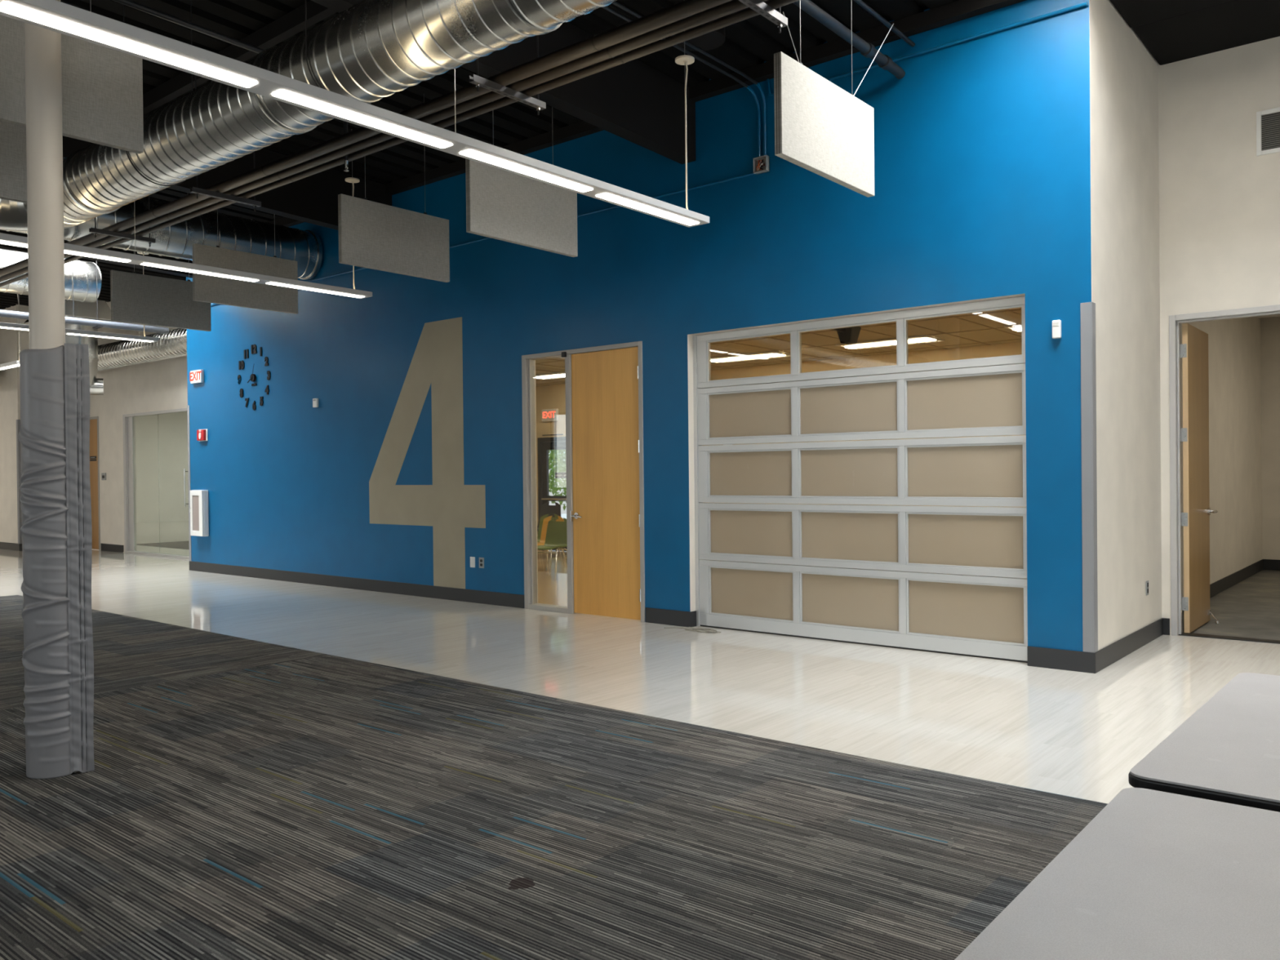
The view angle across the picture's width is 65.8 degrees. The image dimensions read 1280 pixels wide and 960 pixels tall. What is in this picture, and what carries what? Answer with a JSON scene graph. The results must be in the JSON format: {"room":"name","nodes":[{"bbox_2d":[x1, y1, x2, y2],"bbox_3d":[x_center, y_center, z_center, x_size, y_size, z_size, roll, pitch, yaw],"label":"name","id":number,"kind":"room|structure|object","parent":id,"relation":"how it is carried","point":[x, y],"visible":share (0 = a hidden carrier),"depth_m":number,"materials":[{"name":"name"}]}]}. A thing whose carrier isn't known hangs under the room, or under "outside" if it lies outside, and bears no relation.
{"room":"school common area","nodes":[
{"label":"school common area","id":0,"kind":"room"},
{"bbox_2d":[0,306,16,543],"bbox_3d":[-17.165,-1.307,24.173,10.800,5.600,0.200,0,0,40],"label":"wall","id":1,"kind":"structure","parent":0,"point":[7,468],"depth_m":20.93,"materials":[{"name":"beige paint"}]},
{"bbox_2d":[0,542,22,551],"bbox_3d":[-16.792,1.413,24.442,11.012,0.148,1.052,0,0,40],"label":"baseboard","id":2,"kind":"structure","parent":1,"relation":"attached to","point":[4,545],"depth_m":20.83,"materials":[{"name":"grey rubber"}]},
{"bbox_2d":[13,304,29,543],"bbox_3d":[-12.598,-1.334,21.065,0.200,5.600,1.240,0,0,40],"label":"wall","id":3,"kind":"structure","parent":0,"point":[24,335],"depth_m":20.60,"materials":[{"name":"beige paint"}]},
{"bbox_2d":[16,419,22,543],"bbox_3d":[-12.912,0.034,20.588,0.096,2.582,0.086,0,0,40],"label":"guard","id":4,"kind":"object","parent":3,"relation":"attached to","point":[18,421],"visible":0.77,"depth_m":20.55,"materials":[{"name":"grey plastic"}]},
{"bbox_2d":[23,299,112,395],"bbox_3d":[-10.168,-2.313,17.652,1.495,1.685,1.002,0,0,40],"label":"duct","id":5,"kind":"object","parent":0,"point":[86,310],"visible":0.27,"depth_m":17.34,"materials":[{"name":"metal"}]},
{"bbox_2d":[89,301,187,552],"bbox_3d":[-9.341,-1.354,19.041,7.800,5.600,0.200,0,0,40],"label":"wall","id":6,"kind":"structure","parent":0,"point":[162,384],"depth_m":19.82,"materials":[{"name":"beige paint"}]},
{"bbox_2d":[89,416,100,550],"bbox_3d":[-11.564,0.070,20.816,1.020,2.775,0.197,0,0,40],"label":"door","id":7,"kind":"structure","parent":6,"relation":"in","point":[94,421],"depth_m":20.62,"materials":[{"name":"brown wood"}]},
{"bbox_2d":[100,543,124,552],"bbox_3d":[-10.735,1.380,20.100,1.060,0.148,0.012,0,0,40],"label":"baseboard","id":8,"kind":"structure","parent":6,"relation":"attached to","point":[104,547],"depth_m":20.08,"materials":[{"name":"grey rubber"}]},
{"bbox_2d":[122,408,189,559],"bbox_3d":[-8.766,0.067,18.527,3.870,2.755,0.130,0,0,40],"label":"door","id":9,"kind":"structure","parent":6,"relation":"in","point":[129,424],"depth_m":19.60,"materials":[{"name":"silver metal"}]},
{"bbox_2d":[134,411,189,543],"bbox_3d":[-10.297,-0.275,23.719,0.150,3.400,5.760,0,0,40],"label":"wall","id":10,"kind":"structure","parent":0,"point":[162,439],"depth_m":22.74,"materials":[{"name":"beige paint"}]},
{"bbox_2d":[0,0,958,309],"bbox_3d":[-10.833,-3.838,10.122,38.500,0.591,15.700,0,0,40],"label":"ceiling","id":11,"kind":"structure","parent":0,"point":[753,41],"depth_m":8.62,"materials":[{"name":"black paint"}]},
{"bbox_2d":[0,293,19,370],"bbox_3d":[-11.541,-2.678,17.090,4.690,1.720,0.196,0,0,40],"label":"pendant light","id":12,"kind":"object","parent":11,"relation":"hanging from","point":[14,364],"visible":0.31,"depth_m":15.73,"materials":[{"name":"beige"}]},
{"bbox_2d":[0,120,26,203],"bbox_3d":[-4.595,-2.832,6.297,0.052,1.877,1.216,0,0,40],"label":"acoustic panel","id":13,"kind":"object","parent":11,"relation":"hanging from","point":[13,162],"visible":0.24,"depth_m":6.68,"materials":[{"name":"grey fabric"}]},
{"bbox_2d":[0,232,27,248],"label":"pendant light","id":14,"kind":"object","parent":11,"relation":"hanging from","point":[5,239],"depth_m":7.74,"materials":[{"name":"beige metal"}]},
{"bbox_2d":[0,322,28,330],"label":"pendant light","id":15,"kind":"object","parent":11,"relation":"hanging from","point":[2,325],"depth_m":12.10,"materials":[{"name":"beige metal"}]},
{"bbox_2d":[0,248,101,302],"bbox_3d":[-12.640,-3.108,11.306,0.652,0.652,12.000,0,0,40],"label":"spiral duct","id":16,"kind":"object","parent":11,"relation":"hanging from","point":[84,272],"visible":0.56,"depth_m":15.46,"materials":[{"name":"metal"}]},
{"bbox_2d":[0,0,143,153],"bbox_3d":[-3.304,-2.838,5.293,0.052,1.877,1.216,0,0,40],"label":"acoustic panel","id":17,"kind":"object","parent":11,"relation":"hanging from","point":[102,86],"visible":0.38,"depth_m":5.52,"materials":[{"name":"grey fabric"}]},
{"bbox_2d":[0,260,168,333],"bbox_3d":[-10.928,-3.000,12.746,0.240,1.290,9.600,0,0,40],"label":"pendant light","id":18,"kind":"object","parent":11,"relation":"hanging from","point":[95,324],"visible":0.79,"depth_m":15.59,"materials":[{"name":"grey paint"}]},
{"bbox_2d":[0,229,192,278],"bbox_3d":[-10.905,-3.456,9.406,0.166,1.105,14.495,0,0,40],"label":"roof beam","id":19,"kind":"structure","parent":11,"relation":"attached to","point":[157,269],"depth_m":13.98,"materials":[{"name":"black metal"}]},
{"bbox_2d":[65,324,159,342],"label":"pendant light","id":20,"kind":"object","parent":11,"relation":"hanging from","point":[79,332],"depth_m":12.99,"materials":[{"name":"beige metal"}]},
{"bbox_2d":[88,195,155,247],"bbox_3d":[-5.305,-3.084,10.129,0.042,1.297,0.635,0,0,40],"label":"hanger","id":21,"kind":"object","parent":11,"relation":"hanging from","point":[95,230],"visible":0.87,"depth_m":10.11,"materials":[{"name":"grey metal"}]},
{"bbox_2d":[110,264,211,331],"bbox_3d":[-5.968,-2.858,12.336,0.052,1.877,1.216,0,0,40],"label":"acoustic panel","id":22,"kind":"object","parent":11,"relation":"hanging from","point":[135,298],"visible":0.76,"depth_m":12.26,"materials":[{"name":"grey fabric"}]},
{"bbox_2d":[63,229,372,298],"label":"pendant light","id":23,"kind":"object","parent":11,"relation":"hanging from","point":[86,251],"depth_m":8.95,"materials":[{"name":"beige metal"}]},
{"bbox_2d":[190,75,261,211],"bbox_3d":[-3.680,-3.092,8.783,0.042,1.297,0.635,0,0,40],"label":"hanger","id":24,"kind":"object","parent":11,"relation":"hanging from","point":[197,190],"visible":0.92,"depth_m":8.75,"materials":[{"name":"grey metal"}]},
{"bbox_2d":[62,113,391,230],"bbox_3d":[-7.787,-3.470,6.822,0.166,1.105,14.495,0,0,40],"label":"roof beam","id":25,"kind":"structure","parent":11,"relation":"attached to","point":[313,199],"depth_m":11.35,"materials":[{"name":"black metal"}]},
{"bbox_2d":[142,0,337,115],"bbox_3d":[-1.006,-3.679,6.464,18.700,0.135,0.080,0,0,40],"label":"ceiling beam","id":26,"kind":"structure","parent":11,"relation":"attached to","point":[292,23],"depth_m":8.23,"materials":[{"name":"black metal"}]},
{"bbox_2d":[192,213,297,314],"bbox_3d":[-4.389,-2.865,11.028,0.052,1.877,1.216,0,0,40],"label":"acoustic panel","id":27,"kind":"object","parent":11,"relation":"hanging from","point":[208,289],"visible":0.76,"depth_m":10.97,"materials":[{"name":"grey fabric"}]},
{"bbox_2d":[0,0,617,231],"bbox_3d":[-3.028,-2.907,0.698,14.062,1.633,9.873,0,0,40],"label":"spiral duct","id":28,"kind":"object","parent":11,"relation":"hanging from","point":[371,51],"visible":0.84,"depth_m":5.60,"materials":[{"name":"metal"}]},
{"bbox_2d":[0,0,709,226],"bbox_3d":[-1.059,-2.745,5.627,0.196,1.720,4.690,0,0,40],"label":"pendant light","id":29,"kind":"object","parent":11,"relation":"hanging from","point":[55,15],"visible":1,"depth_m":4.89,"materials":[{"name":"white metal"}]},
{"bbox_2d":[337,93,449,282],"bbox_3d":[-2.282,-2.875,9.238,0.052,1.877,1.216,0,0,40],"label":"acoustic panel","id":30,"kind":"object","parent":11,"relation":"hanging from","point":[373,235],"visible":0.88,"depth_m":9.19,"materials":[{"name":"grey fabric"}]},
{"bbox_2d":[200,0,769,208],"bbox_3d":[-2.451,-3.628,10.324,11.550,0.135,0.080,0,0,40],"label":"roof purlin","id":31,"kind":"structure","parent":11,"relation":"attached to","point":[767,0],"depth_m":9.51,"materials":[{"name":"black paint"}]},
{"bbox_2d":[311,0,696,164],"bbox_3d":[-4.163,-3.488,3.820,0.166,1.105,14.495,0,0,40],"label":"roof beam","id":32,"kind":"structure","parent":11,"relation":"attached to","point":[633,101],"depth_m":8.50,"materials":[{"name":"black metal"}]},
{"bbox_2d":[469,35,546,115],"bbox_3d":[-0.862,-3.105,6.447,0.042,1.297,0.635,0,0,40],"label":"hanger","id":33,"kind":"object","parent":11,"relation":"hanging from","point":[478,81],"visible":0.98,"depth_m":6.43,"materials":[{"name":"grey metal"}]},
{"bbox_2d":[465,101,577,257],"bbox_3d":[-0.961,-2.882,8.168,0.052,1.877,1.216,0,0,40],"label":"acoustic panel","id":34,"kind":"object","parent":11,"relation":"hanging from","point":[502,205],"visible":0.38,"depth_m":8.10,"materials":[{"name":"grey fabric"}]},
{"bbox_2d":[675,18,724,51],"bbox_3d":[0.480,-3.585,7.897,0.400,0.150,0.400,0,0,40],"label":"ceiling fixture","id":35,"kind":"object","parent":11,"relation":"attached to","point":[714,39],"visible":0.34,"depth_m":7.91,"materials":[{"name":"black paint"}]},
{"bbox_2d":[738,0,787,33],"bbox_3d":[0.594,-3.112,5.242,0.042,1.297,0.635,0,0,40],"label":"pendant light","id":36,"kind":"object","parent":11,"relation":"hanging from","point":[761,7],"visible":1,"depth_m":5.34,"materials":[{"name":"grey metal"}]},
{"bbox_2d":[0,0,732,276],"bbox_3d":[-5.727,-2.566,10.399,30.000,0.088,0.088,0,0,40],"label":"ceiling pipe","id":37,"kind":"object","parent":36,"relation":"on","point":[686,8],"visible":0.79,"depth_m":6.66,"materials":[{"name":"metal"}]},
{"bbox_2d":[0,0,767,282],"bbox_3d":[-5.646,-2.558,10.497,30.000,0.068,0.068,0,0,40],"label":"ceiling pipe","id":38,"kind":"object","parent":36,"relation":"on","point":[734,6],"visible":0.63,"depth_m":6.70,"materials":[{"name":"metal"}]},
{"bbox_2d":[0,0,799,287],"bbox_3d":[-5.574,-2.552,10.584,30.000,0.054,0.054,0,0,40],"label":"ceiling pipe","id":39,"kind":"object","parent":36,"relation":"on","point":[748,13],"visible":0.81,"depth_m":6.75,"materials":[{"name":"black metal"}]},
{"bbox_2d":[111,0,348,171],"bbox_3d":[-3.284,-2.823,6.689,0.040,0.779,3.020,0,0,40],"label":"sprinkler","id":40,"kind":"object","parent":39,"relation":"attached to","point":[130,3],"visible":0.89,"depth_m":6.90,"materials":[{"name":"grey metal"}]},
{"bbox_2d":[773,0,893,197],"bbox_3d":[1.324,-2.894,6.514,0.052,1.877,1.593,0,0,40],"label":"acoustic panel","id":41,"kind":"object","parent":11,"relation":"hanging from","point":[821,128],"visible":1,"depth_m":6.27,"materials":[{"name":"fabric"}]},
{"bbox_2d":[186,0,1091,651],"bbox_3d":[-1.930,-1.380,11.551,13.630,5.600,0.200,0,0,40],"label":"wall","id":42,"kind":"structure","parent":0,"point":[982,146],"depth_m":9.51,"materials":[{"name":"blue paint"}]},
{"bbox_2d":[6,197,322,279],"bbox_3d":[-8.668,-2.990,8.498,0.670,0.670,13.000,0,0,40],"label":"spiral duct","id":43,"kind":"object","parent":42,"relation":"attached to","point":[176,241],"visible":0.43,"depth_m":12.21,"materials":[{"name":"metal"}]},
{"bbox_2d":[186,404,191,560],"bbox_3d":[-7.184,0.052,15.840,0.066,2.492,0.081,0,0,40],"label":"guard","id":44,"kind":"object","parent":42,"relation":"attached to","point":[188,406],"visible":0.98,"depth_m":15.81,"materials":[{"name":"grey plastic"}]},
{"bbox_2d":[189,369,204,383],"bbox_3d":[-6.971,-1.627,15.558,0.374,0.200,0.052,0,0,40],"label":"exit sign","id":45,"kind":"object","parent":42,"relation":"attached to","point":[197,376],"visible":1,"depth_m":15.51,"materials":[{"name":"white plastic"}]},
{"bbox_2d":[189,489,208,536],"bbox_3d":[-6.922,0.519,15.499,0.400,0.722,0.130,0,0,40],"label":"fire extinguisher cabinet","id":46,"kind":"object","parent":42,"relation":"attached to","point":[198,509],"visible":1,"depth_m":15.42,"materials":[{"name":"white plastic"}]},
{"bbox_2d":[196,428,208,441],"bbox_3d":[-6.862,-0.703,15.477,0.270,0.184,0.059,0,0,40],"label":"fire alarm","id":47,"kind":"object","parent":42,"relation":"attached to","point":[202,434],"visible":1,"depth_m":15.43,"materials":[{"name":"red plastic"}]},
{"bbox_2d":[237,344,271,410],"bbox_3d":[-5.679,-1.505,14.495,0.915,0.965,0.043,0,0,40],"label":"wall clock","id":48,"kind":"object","parent":42,"relation":"attached to","point":[241,363],"visible":1,"depth_m":14.49,"materials":[{"name":"black plastic"}]},
{"bbox_2d":[312,398,318,407],"bbox_3d":[-4.419,-1.050,13.463,0.095,0.120,0.036,0,0,40],"label":"wall sensor","id":49,"kind":"object","parent":42,"relation":"attached to","point":[315,401],"visible":1,"depth_m":13.44,"materials":[{"name":"white plastic"}]},
{"bbox_2d":[189,560,524,608],"bbox_3d":[-4.250,1.358,13.376,7.708,0.148,0.012,0,0,40],"label":"baseboard","id":50,"kind":"structure","parent":42,"relation":"attached to","point":[512,600],"depth_m":12.71,"materials":[{"name":"grey rubber"}]},
{"bbox_2d":[368,316,485,588],"bbox_3d":[-2.634,-0.312,12.019,2.230,3.177,0.001,0,0,40],"label":"painted numeral","id":51,"kind":"object","parent":42,"relation":"attached to","point":[449,505],"visible":1,"depth_m":11.84,"materials":[{"name":"beige paint"}]},
{"bbox_2d":[470,556,475,567],"bbox_3d":[-1.942,0.952,11.459,0.082,0.122,0.009,0,0,40],"label":"power outlet","id":52,"kind":"object","parent":42,"relation":"attached to","point":[472,558],"visible":1,"depth_m":11.45,"materials":[{"name":"white plastic"}]},
{"bbox_2d":[479,557,484,568],"bbox_3d":[-1.822,0.952,11.360,0.083,0.122,0.009,0,0,40],"label":"power outlet","id":53,"kind":"object","parent":42,"relation":"attached to","point":[481,559],"visible":1,"depth_m":11.35,"materials":[{"name":"grey"}]},
{"bbox_2d":[210,172,755,306],"bbox_3d":[-3.057,-2.731,12.307,10.680,0.057,0.023,0,0,40],"label":"conduit","id":54,"kind":"object","parent":42,"relation":"attached to","point":[752,173],"visible":0.34,"depth_m":10.01,"materials":[{"name":"metal"}]},
{"bbox_2d":[521,341,644,622],"bbox_3d":[-0.603,0.020,10.382,1.715,2.790,0.199,0,0,40],"label":"door","id":55,"kind":"structure","parent":42,"relation":"in","point":[604,389],"depth_m":10.21,"materials":[{"name":"brown wood"}]},
{"bbox_2d":[266,0,1026,226],"bbox_3d":[-2.038,-3.620,11.410,13.600,0.115,0.099,0,0,40],"label":"roof ledger","id":56,"kind":"structure","parent":42,"relation":"attached to","point":[960,10],"depth_m":8.76,"materials":[{"name":"black paint"}]},
{"bbox_2d":[645,607,696,626],"bbox_3d":[0.299,1.336,9.662,0.559,0.148,0.097,0,0,40],"label":"baseboard","id":57,"kind":"object","parent":42,"relation":"attached to","point":[655,615],"visible":0.99,"depth_m":9.60,"materials":[{"name":"grey rubber"}]},
{"bbox_2d":[602,6,760,156],"bbox_3d":[0.290,-3.200,7.957,0.045,0.642,2.441,0,0,40],"label":"conduit","id":58,"kind":"object","parent":42,"relation":"attached to","point":[606,8],"visible":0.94,"depth_m":8.51,"materials":[{"name":"metal"}]},
{"bbox_2d":[612,0,766,155],"bbox_3d":[0.289,-3.199,7.828,0.045,0.642,2.641,0,0,40],"label":"conduit","id":59,"kind":"object","parent":42,"relation":"attached to","point":[615,2],"visible":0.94,"depth_m":8.41,"materials":[{"name":"metal"}]},
{"bbox_2d":[753,155,769,174],"bbox_3d":[1.087,-2.825,8.860,0.140,0.135,0.057,0,0,40],"label":"junction box","id":60,"kind":"object","parent":42,"relation":"attached to","point":[761,164],"visible":1,"depth_m":8.85,"materials":[{"name":"grey metal"}]},
{"bbox_2d":[792,0,905,79],"bbox_3d":[0.051,-3.280,5.512,0.100,0.154,6.474,0,0,40],"label":"ceiling pipe","id":61,"kind":"object","parent":42,"relation":"attached to","point":[866,49],"visible":1,"depth_m":7.31,"materials":[{"name":"grey"}]},
{"bbox_2d":[693,296,1027,662],"bbox_3d":[1.769,0.002,8.543,3.166,2.800,0.085,0,0,40],"label":"door","id":62,"kind":"structure","parent":42,"relation":"in","point":[949,577],"depth_m":8.38,"materials":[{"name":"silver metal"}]},
{"bbox_2d":[853,0,915,46],"bbox_3d":[0.926,-3.500,6.412,0.034,0.084,3.980,0,0,40],"label":"ceiling pipe","id":63,"kind":"object","parent":42,"relation":"attached to","point":[860,2],"visible":1,"depth_m":7.53,"materials":[{"name":"grey metal"}]},
{"bbox_2d":[766,1,1087,96],"bbox_3d":[2.173,-3.493,7.966,2.702,0.174,0.025,0,0,40],"label":"conduit","id":64,"kind":"object","parent":42,"relation":"attached to","point":[1076,6],"visible":0.86,"depth_m":7.68,"materials":[{"name":"metal"}]},
{"bbox_2d":[1052,320,1061,338],"bbox_3d":[3.062,-1.107,7.264,0.060,0.134,0.038,0,0,40],"label":"sensor","id":65,"kind":"object","parent":42,"relation":"attached to","point":[1056,324],"visible":1,"depth_m":7.25,"materials":[{"name":"white plastic"}]},
{"bbox_2d":[1026,646,1095,673],"bbox_3d":[3.108,1.323,7.293,0.482,0.148,0.032,0,0,40],"label":"baseboard","id":66,"kind":"structure","parent":42,"relation":"attached to","point":[1050,658],"depth_m":7.28,"materials":[{"name":"grey rubber"}]},
{"bbox_2d":[1080,302,1097,653],"bbox_3d":[3.265,-0.018,7.184,0.082,2.532,0.084,0,0,40],"label":"guard","id":67,"kind":"object","parent":42,"relation":"attached to","point":[1088,364],"visible":1,"depth_m":7.15,"materials":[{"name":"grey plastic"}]},
{"bbox_2d":[0,541,1279,804],"bbox_3d":[-8.194,1.523,13.277,38.500,0.101,23.800,0,0,40],"label":"floor","id":68,"kind":"structure","parent":0,"point":[1079,735],"depth_m":7.42,"materials":[{"name":"beige tile"}]},
{"bbox_2d":[537,513,564,570],"bbox_3d":[-1.507,0.962,15.446,0.457,0.855,0.526,0,0,28],"label":"chair","id":69,"kind":"object","parent":68,"relation":"on","point":[544,517],"visible":0.28,"depth_m":15.68,"materials":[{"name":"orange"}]},
{"bbox_2d":[537,502,565,556],"bbox_3d":[-1.701,0.886,17.517,0.525,0.983,0.605,0,0,28],"label":"chair","id":70,"kind":"object","parent":68,"relation":"on","point":[545,508],"visible":0.27,"depth_m":17.73,"materials":[{"name":"black"}]},
{"bbox_2d":[537,517,567,581],"bbox_3d":[-1.250,0.969,14.000,0.457,0.855,0.526,0,0,28],"label":"chair","id":71,"kind":"object","parent":68,"relation":"on","point":[556,533],"visible":0.79,"depth_m":14.17,"materials":[{"name":"green plastic"}]},
{"bbox_2d":[537,515,567,575],"bbox_3d":[-1.388,0.966,14.711,0.457,0.855,0.526,0,0,28],"label":"chair","id":72,"kind":"object","parent":68,"relation":"on","point":[542,541],"visible":0.34,"depth_m":14.93,"materials":[{"name":"orange"}]},
{"bbox_2d":[0,595,1107,959],"bbox_3d":[-4.457,1.506,2.230,18.650,0.007,11.555,0,0,40],"label":"carpet","id":73,"kind":"object","parent":68,"relation":"on","point":[242,798],"visible":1,"depth_m":4.11,"materials":[{"name":"carpet"}]},
{"bbox_2d":[24,0,65,349],"bbox_3d":[-2.973,-1.149,4.948,0.156,5.250,0.156,0,0,40],"label":"support column","id":74,"kind":"structure","parent":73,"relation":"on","point":[43,76],"depth_m":4.88,"materials":[{"name":"beige paint"}]},
{"bbox_2d":[17,343,94,778],"bbox_3d":[-2.943,0.395,4.966,0.291,2.146,0.260,-1,1,-42],"label":"pad","id":75,"kind":"object","parent":74,"relation":"attached to","point":[55,531],"visible":1,"depth_m":4.88,"materials":[{"name":"grey fabric"}]},
{"bbox_2d":[954,787,1279,959],"bbox_3d":[0.997,1.085,1.409,0.920,0.733,1.578,0,0,39],"label":"folding table","id":76,"kind":"object","parent":73,"relation":"on","point":[1155,874],"visible":1,"depth_m":1.72,"materials":[{"name":"grey plastic"}]},
{"bbox_2d":[1128,672,1279,812],"bbox_3d":[2.026,1.066,2.687,0.925,0.733,1.550,0,1,40],"label":"folding table","id":77,"kind":"object","parent":73,"relation":"on","point":[1228,751],"visible":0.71,"depth_m":2.55,"materials":[{"name":"grey plastic"}]},
{"bbox_2d":[663,626,720,632],"bbox_3d":[0.544,1.399,9.328,0.600,0.024,0.295,0,0,40],"label":"coil","id":78,"kind":"object","parent":68,"relation":"on","point":[691,628],"visible":1,"depth_m":9.25,"materials":[{"name":"beige metal"}]},
{"bbox_2d":[535,307,1022,386],"bbox_3d":[0.054,-1.841,13.925,13.200,0.050,6.000,0,0,40],"label":"ceiling","id":79,"kind":"structure","parent":0,"point":[995,320],"depth_m":13.05,"materials":[{"name":"beige tile"}]},
{"bbox_2d":[535,371,564,379],"bbox_3d":[-1.298,-1.802,16.994,1.280,0.030,0.600,0,0,40],"label":"recessed light","id":80,"kind":"object","parent":79,"relation":"in","point":[558,375],"visible":0.38,"depth_m":17.06,"materials":[{"name":"white plastic"}]},
{"bbox_2d":[710,351,790,363],"bbox_3d":[1.583,-1.816,14.672,1.280,0.030,0.600,0,0,40],"label":"recessed light","id":81,"kind":"object","parent":79,"relation":"in","point":[771,354],"visible":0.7,"depth_m":14.57,"materials":[{"name":"white plastic"}]},
{"bbox_2d":[535,309,1022,385],"bbox_3d":[-0.014,-1.812,13.852,13.012,0.007,5.800,0,0,40],"label":"grid","id":82,"kind":"object","parent":79,"relation":"attached to","point":[1006,310],"visible":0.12,"depth_m":13.18,"materials":[{"name":"brown"}]},
{"bbox_2d":[831,326,861,344],"bbox_3d":[1.769,-1.552,9.191,0.177,0.500,0.889,0,0,40],"label":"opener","id":83,"kind":"object","parent":79,"relation":"hanging from","point":[847,335],"visible":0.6,"depth_m":9.40,"materials":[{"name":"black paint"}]},
{"bbox_2d":[835,337,896,349],"bbox_3d":[3.121,-1.821,13.149,0.925,0.030,0.735,0,0,40],"label":"recessed light","id":84,"kind":"object","parent":79,"relation":"in","point":[891,342],"depth_m":13.26,"materials":[{"name":"white plastic"}]},
{"bbox_2d":[907,334,944,344],"bbox_3d":[3.585,-1.824,12.764,0.540,0.030,0.733,0,0,40],"label":"recessed light","id":85,"kind":"object","parent":79,"relation":"in","point":[918,339],"depth_m":12.82,"materials":[{"name":"white plastic"}]},
{"bbox_2d":[1004,324,1021,332],"bbox_3d":[5.029,-1.831,11.622,1.280,0.030,0.600,0,0,40],"label":"recessed light","id":86,"kind":"object","parent":79,"relation":"in","point":[1017,327],"visible":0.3,"depth_m":11.85,"materials":[{"name":"white plastic"}]},
{"bbox_2d":[535,342,1022,550],"bbox_3d":[1.900,-0.450,16.184,13.150,3.600,0.200,0,0,40],"label":"wall","id":87,"kind":"structure","parent":0,"point":[552,396],"depth_m":15.42,"materials":[{"name":"paint"}]},
{"bbox_2d":[542,408,558,421],"bbox_3d":[-1.731,-1.247,19.008,0.400,0.230,0.061,0,0,40],"label":"exit sign","id":88,"kind":"object","parent":87,"relation":"attached to","point":[548,415],"visible":1,"depth_m":18.96,"materials":[{"name":"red plastic"}]},
{"bbox_2d":[537,434,567,551],"bbox_3d":[-1.556,0.244,18.960,1.040,2.245,0.250,0,0,40],"label":"door","id":89,"kind":"structure","parent":87,"relation":"in","point":[544,444],"depth_m":19.17,"materials":[{"name":"black paint"}]},
{"bbox_2d":[1088,0,1161,650],"bbox_3d":[3.917,-1.417,8.082,0.201,5.600,2.320,0,0,40],"label":"wall","id":90,"kind":"structure","parent":0,"point":[1128,161],"depth_m":7.85,"materials":[{"name":"beige paint"}]},
{"bbox_2d":[1095,617,1163,673],"bbox_3d":[3.963,1.310,7.956,0.011,0.148,2.120,0,0,40],"label":"baseboard","id":91,"kind":"structure","parent":90,"relation":"attached to","point":[1113,652],"depth_m":7.82,"materials":[{"name":"grey rubber"}]},
{"bbox_2d":[1168,304,1279,644],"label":"door","id":92,"kind":"structure","parent":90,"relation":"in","point":[1193,349],"depth_m":8.77,"materials":[{"name":"brown wood"}]},
{"bbox_2d":[1110,0,1279,65],"bbox_3d":[6.496,-3.689,5.879,6.588,0.080,2.030,0,0,40],"label":"ceiling","id":93,"kind":"structure","parent":0,"point":[1172,31],"depth_m":7.92,"materials":[{"name":"black paint"}]},
{"bbox_2d":[1158,35,1279,635],"bbox_3d":[7.173,-1.441,6.762,6.500,5.600,0.200,0,0,40],"label":"wall","id":94,"kind":"structure","parent":0,"point":[1220,200],"depth_m":8.48,"materials":[{"name":"beige paint"}]},
{"bbox_2d":[1163,617,1169,635],"bbox_3d":[4.660,1.297,8.748,0.052,0.148,0.012,0,0,40],"label":"baseboard","id":95,"kind":"structure","parent":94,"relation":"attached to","point":[1166,620],"depth_m":8.74,"materials":[{"name":"grey rubber"}]},
{"bbox_2d":[1256,106,1279,155],"bbox_3d":[5.395,-2.895,8.071,0.618,0.366,0.015,0,0,40],"label":"air vent","id":96,"kind":"object","parent":94,"relation":"attached to","point":[1268,122],"visible":1,"depth_m":8.21,"materials":[{"name":"white plastic"}]},
{"bbox_2d":[1180,316,1262,596],"bbox_3d":[6.781,-0.770,11.693,0.100,4.200,6.880,0,0,40],"label":"wall","id":97,"kind":"structure","parent":0,"point":[1234,344],"depth_m":12.50,"materials":[{"name":"beige paint"}]},
{"bbox_2d":[1182,559,1279,612],"bbox_3d":[8.561,1.247,10.185,4.550,0.150,6.780,0,0,40],"label":"baseboard","id":98,"kind":"structure","parent":97,"relation":"attached to","point":[1215,588],"depth_m":12.84,"materials":[{"name":"grey rubber"}]},
{"bbox_2d":[1261,316,1279,559],"bbox_3d":[10.734,-0.819,12.820,4.750,4.200,0.100,0,0,40],"label":"wall","id":99,"kind":"structure","parent":0,"point":[1270,326],"depth_m":14.16,"materials":[{"name":"beige paint"}]},
{"bbox_3d":[-6.694,-1.362,16.302,0.230,5.600,1.040,0,0,40],"label":"wall","id":100,"kind":"structure","parent":0,"visible":0},
{"bbox_2d":[97,328,186,371],"bbox_3d":[-9.242,-2.389,18.241,6.100,0.486,0.486,0,0,40],"label":"spiral duct","id":101,"kind":"object","parent":100,"relation":"attached to","point":[121,353],"visible":0.54,"depth_m":17.76,"materials":[{"name":"metal"}]},
{"label":"outside","id":102,"kind":"structure","parent":0,"visible":0},
{"bbox_2d":[560,513,566,518],"bbox_3d":[3.675,1.333,26.428,24.000,0.100,17.800,0,0,40],"label":"ground","id":103,"kind":"structure","parent":102,"point":[564,515],"depth_m":35.79,"materials":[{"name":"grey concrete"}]},
{"bbox_2d":[548,449,566,510],"bbox_3d":[-1.097,-0.292,23.202,3.793,3.302,2.669,0,1,43],"label":"leafy tree","id":104,"kind":"object","parent":103,"relation":"on","point":[558,460],"visible":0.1,"depth_m":22.98,"materials":[{"name":"green plant"}]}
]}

